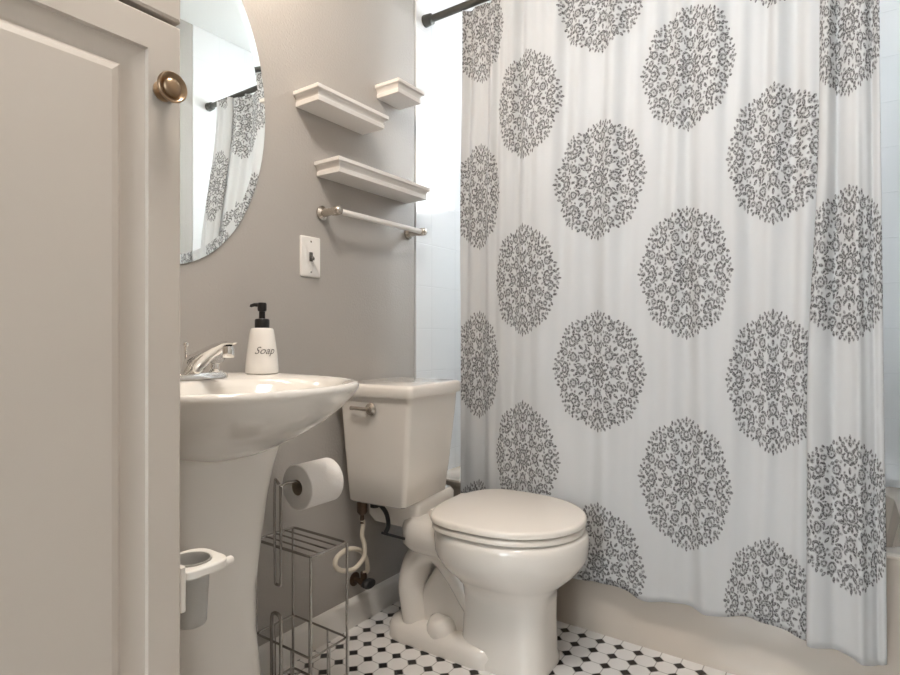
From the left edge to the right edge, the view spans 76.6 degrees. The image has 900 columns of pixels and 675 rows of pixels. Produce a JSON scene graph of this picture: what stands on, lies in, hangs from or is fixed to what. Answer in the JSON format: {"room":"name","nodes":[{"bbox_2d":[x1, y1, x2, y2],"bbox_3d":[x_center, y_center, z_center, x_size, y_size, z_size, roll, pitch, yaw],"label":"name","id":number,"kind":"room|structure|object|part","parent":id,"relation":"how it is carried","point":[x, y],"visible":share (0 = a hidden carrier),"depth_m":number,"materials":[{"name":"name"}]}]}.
{"room":"bathroom","nodes":[
{"label":"bathroom","id":0,"kind":"room"},
{"bbox_2d":[180,0,413,646],"bbox_3d":[-0.854,-0.340,1.033,0.100,2.440,2.427,0,0,35],"label":"wall","id":1,"kind":"structure","parent":0,"point":[355,321],"depth_m":1.64,"materials":[{"name":"grey paint"}]},
{"bbox_2d":[175,0,264,263],"bbox_3d":[-0.632,-0.567,1.259,0.005,0.810,0.536,0,0,35],"label":"wall mirror","id":2,"kind":"object","parent":1,"relation":"attached to","point":[222,113],"visible":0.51,"depth_m":1.36,"materials":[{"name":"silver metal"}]},
{"bbox_2d":[300,235,319,277],"bbox_3d":[-0.388,-0.227,1.602,0.018,0.114,0.072,0,0,35],"label":"light switch","id":3,"kind":"object","parent":1,"relation":"attached to","point":[309,246],"visible":1,"depth_m":1.60,"materials":[{"name":"plastic"}]},
{"bbox_2d":[259,572,399,674],"bbox_3d":[-0.443,0.838,1.526,0.014,0.084,1.264,0,0,35],"label":"baseboard","id":4,"kind":"structure","parent":1,"relation":"attached to","point":[370,602],"depth_m":1.67,"materials":[{"name":"white paint"}]},
{"bbox_2d":[293,82,388,134],"bbox_3d":[-0.308,-0.653,1.646,0.100,0.040,0.284,0,0,35],"label":"shelf","id":5,"kind":"object","parent":1,"relation":"attached to","point":[318,99],"visible":1,"depth_m":1.60,"materials":[{"name":"white paint"}]},
{"bbox_2d":[333,520,375,589],"bbox_3d":[-0.282,0.648,1.672,0.080,0.230,0.186,0,0,15],"label":"water supply valve","id":6,"kind":"object","parent":1,"relation":"attached to","point":[362,580],"visible":0.99,"depth_m":1.67,"materials":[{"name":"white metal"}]},
{"bbox_3d":[-0.245,0.742,1.718,0.020,0.028,0.048,0,0,35],"label":"valve handle","id":7,"kind":"part","parent":6,"relation":"part of","materials":[{"name":"silver metal"}]},
{"bbox_2d":[316,206,426,239],"bbox_3d":[-0.226,-0.358,1.783,0.082,0.041,0.436,0,0,35],"label":"towel bar","id":8,"kind":"object","parent":1,"relation":"attached to","point":[322,212],"visible":1,"depth_m":1.70,"materials":[{"name":"silver metal"}]},
{"bbox_3d":[-0.338,-0.358,1.621,0.082,0.041,0.041,0,0,35],"label":"post","id":9,"kind":"part","parent":8,"relation":"part of","materials":[{"name":"silver metal"}]},
{"bbox_3d":[-0.113,-0.358,1.946,0.082,0.041,0.041,0,0,35],"label":"post","id":10,"kind":"part","parent":8,"relation":"part of","materials":[{"name":"silver metal"}]},
{"bbox_2d":[314,156,430,203],"bbox_3d":[-0.225,-0.480,1.766,0.100,0.040,0.423,0,0,35],"label":"shelf","id":11,"kind":"object","parent":1,"relation":"attached to","point":[339,169],"visible":1,"depth_m":1.70,"materials":[{"name":"white paint"}]},
{"bbox_2d":[375,77,424,109],"bbox_3d":[-0.163,-0.790,1.856,0.100,0.040,0.134,0,0,35],"label":"shelf","id":12,"kind":"object","parent":1,"relation":"attached to","point":[398,93],"visible":1,"depth_m":1.83,"materials":[{"name":"white paint"}]},
{"bbox_2d":[414,0,490,469],"bbox_3d":[0.104,-0.340,2.413,0.104,2.440,0.934,0,0,35],"label":"tiled wall","id":13,"kind":"structure","parent":0,"point":[437,47],"depth_m":2.11,"materials":[{"name":"white tile"}]},
{"bbox_2d":[422,0,489,27],"bbox_3d":[0.519,-1.153,1.659,1.440,0.085,0.042,0,0,32],"label":"curtain rod","id":14,"kind":"object","parent":13,"relation":"attached to","point":[429,19],"visible":1,"depth_m":1.98,"materials":[{"name":"metal"}]},
{"bbox_2d":[460,0,886,665],"bbox_3d":[0.525,-0.212,1.636,1.159,1.890,0.141,0,0,38],"label":"shower curtain","id":15,"kind":"object","parent":14,"relation":"hanging from","point":[671,276],"visible":0.98,"depth_m":1.52,"materials":[{"name":"fabric"}]},
{"bbox_2d":[276,600,733,674],"bbox_3d":[0.047,0.930,0.977,1.645,0.100,3.360,0,0,35],"label":"floor","id":16,"kind":"structure","parent":0,"point":[371,648],"depth_m":1.56,"materials":[{"name":"white tile"}]},
{"bbox_2d":[0,0,186,674],"bbox_3d":[-0.686,-0.310,0.635,0.621,2.380,0.483,0,0,35],"label":"linen cabinet","id":17,"kind":"object","parent":16,"relation":"on","point":[92,92],"visible":1,"depth_m":0.59,"materials":[{"name":"paint"}]},
{"bbox_3d":[-0.458,-0.915,0.483,0.020,1.090,0.469,0,0,35],"label":"door","id":18,"kind":"part","parent":17,"relation":"part of","materials":[{"name":"paint"}]},
{"bbox_3d":[-0.318,-0.281,0.644,0.026,0.034,0.034,0,0,35],"label":"knob","id":19,"kind":"part","parent":17,"relation":"part of","materials":[{"name":"gold metal"}]},
{"bbox_2d":[180,548,233,629],"bbox_3d":[-0.324,0.316,0.723,0.072,0.088,0.076,0,0,35],"label":"cup holder","id":20,"kind":"object","parent":17,"relation":"attached to","point":[196,565],"visible":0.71,"depth_m":0.70,"materials":[{"name":"white plastic"}]},
{"bbox_2d":[180,551,211,629],"bbox_3d":[-0.327,0.319,0.719,0.050,0.082,0.048,0,0,35],"label":"cup","id":21,"kind":"object","parent":20,"relation":"on","point":[195,566],"depth_m":0.70,"materials":[{"name":"plastic"}]},
{"bbox_2d":[180,372,358,674],"bbox_3d":[-0.439,0.482,1.089,0.511,0.796,0.486,0,0,35],"label":"pedestal sink","id":22,"kind":"object","parent":16,"relation":"on","point":[233,428],"visible":0.69,"depth_m":1.04,"materials":[{"name":"ceramic"}]},
{"bbox_2d":[180,341,236,380],"bbox_3d":[-0.487,0.047,1.149,0.177,0.078,0.156,0,0,35],"label":"faucet","id":23,"kind":"object","parent":22,"relation":"on","point":[194,365],"visible":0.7,"depth_m":1.15,"materials":[{"name":"silver metal"}]},
{"bbox_3d":[-0.554,0.043,1.196,0.012,0.069,0.012,0,0,35],"label":"lift rod","id":24,"kind":"part","parent":23,"relation":"part of","materials":[{"name":"silver metal"}]},
{"bbox_3d":[-0.507,0.066,1.227,0.034,0.022,0.034,0,0,35],"label":"handle","id":25,"kind":"part","parent":23,"relation":"part of","materials":[{"name":"silver metal"}]},
{"bbox_3d":[-0.507,0.042,1.227,0.042,0.029,0.042,0,0,35],"label":"handle knob","id":26,"kind":"part","parent":23,"relation":"part of","materials":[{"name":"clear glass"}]},
{"bbox_2d":[245,302,278,374],"bbox_3d":[-0.445,0.001,1.351,0.077,0.168,0.077,0,0,35],"label":"soap dispenser","id":27,"kind":"object","parent":22,"relation":"on","point":[261,356],"visible":1,"depth_m":1.32,"materials":[{"name":"white ceramic"}]},
{"bbox_2d":[245,328,278,374],"bbox_3d":[-0.445,0.031,1.351,0.077,0.108,0.077,0,0,35],"label":"bottle","id":28,"kind":"object","parent":27,"relation":"attached to","point":[261,356],"depth_m":1.32,"materials":[{"name":"white ceramic"}]},
{"bbox_2d":[180,372,358,461],"bbox_3d":[-0.439,0.155,1.089,0.511,0.140,0.486,0,0,35],"label":"basin","id":29,"kind":"object","parent":22,"relation":"in","point":[240,416],"depth_m":0.95,"materials":[{"name":"ceramic"}]},
{"bbox_2d":[256,478,347,674],"bbox_3d":[-0.345,0.599,1.351,0.196,0.555,0.147,0,0,35],"label":"toilet paper stand","id":30,"kind":"object","parent":16,"relation":"on","point":[272,626],"visible":0.91,"depth_m":1.31,"materials":[{"name":"silver metal"}]},
{"bbox_3d":[-0.460,0.678,1.352,0.006,0.396,0.006,0,0,35],"label":"leg","id":31,"kind":"part","parent":30,"relation":"part of","materials":[{"name":"silver metal"}]},
{"bbox_3d":[-0.339,0.335,1.349,0.014,0.017,0.143,0,0,40],"label":"arm","id":32,"kind":"part","parent":30,"relation":"part of","materials":[{"name":"silver metal"}]},
{"bbox_3d":[-0.397,0.678,1.443,0.006,0.396,0.006,0,0,35],"label":"leg","id":33,"kind":"part","parent":30,"relation":"part of","materials":[{"name":"silver metal"}]},
{"bbox_2d":[274,622,330,674],"bbox_3d":[-0.350,0.770,1.343,0.196,0.136,0.116,0,0,35],"label":"basket","id":34,"kind":"object","parent":30,"relation":"on","point":[280,643],"depth_m":1.37,"materials":[{"name":"silver metal"}]},
{"bbox_2d":[261,526,345,557],"bbox_3d":[-0.350,0.480,1.343,0.196,0.006,0.116,0,0,35],"label":"shelf","id":35,"kind":"object","parent":30,"relation":"attached to","point":[273,545],"depth_m":1.32,"materials":[{"name":"silver metal"}]},
{"bbox_3d":[-0.304,0.678,1.244,0.006,0.396,0.006,0,0,35],"label":"leg","id":36,"kind":"part","parent":30,"relation":"part of","materials":[{"name":"silver metal"}]},
{"bbox_2d":[283,458,343,509],"bbox_3d":[-0.327,0.348,1.362,0.105,0.105,0.100,0,0,35],"label":"toilet paper roll","id":37,"kind":"object","parent":30,"relation":"on","point":[321,480],"visible":1,"depth_m":1.33,"materials":[{"name":"paper"}]},
{"bbox_3d":[-0.241,0.678,1.335,0.006,0.396,0.006,0,0,35],"label":"leg","id":38,"kind":"part","parent":30,"relation":"part of","materials":[{"name":"silver metal"}]},
{"bbox_2d":[342,377,588,674],"bbox_3d":[0.055,0.505,1.638,0.684,0.749,0.388,0,0,29],"label":"toilet","id":39,"kind":"object","parent":16,"relation":"on","point":[481,575],"visible":0.98,"depth_m":1.56,"materials":[{"name":"ceramic"}]},
{"bbox_3d":[-0.245,0.200,1.593,0.081,0.035,0.022,0,0,29],"label":"flush lever","id":40,"kind":"part","parent":39,"relation":"part of","materials":[{"name":"silver metal"}]},
{"bbox_3d":[-0.147,0.320,1.709,0.242,0.309,0.276,0,0,29],"label":"tank","id":41,"kind":"part","parent":39,"relation":"part of","materials":[{"name":"ceramic"}]},
{"bbox_3d":[-0.147,0.149,1.709,0.261,0.036,0.295,0,0,29],"label":"tank lid","id":42,"kind":"part","parent":39,"relation":"part of","materials":[{"name":"ceramic"}]},
{"bbox_3d":[0.170,0.504,1.576,0.404,0.015,0.382,0,0,29],"label":"seat","id":43,"kind":"part","parent":39,"relation":"part of","materials":[{"name":"plastic"}]},
{"bbox_3d":[0.169,0.483,1.577,0.411,0.019,0.386,0,0,29],"label":"seat lid","id":44,"kind":"part","parent":39,"relation":"part of","materials":[{"name":"plastic"}]},
{"bbox_2d":[446,466,899,674],"bbox_3d":[0.727,0.690,1.959,1.431,0.381,0.766,0,0,35],"label":"bathtub","id":45,"kind":"object","parent":16,"relation":"on","point":[736,645],"visible":0.06,"depth_m":1.53,"materials":[{"name":"ceramic"}]},
{"bbox_2d":[879,0,899,487],"bbox_3d":[0.975,-0.340,2.317,1.645,2.440,0.100,0,0,35],"label":"wall","id":46,"kind":"structure","parent":0,"point":[889,9],"depth_m":1.91,"materials":[{"name":"tile"}]}
]}

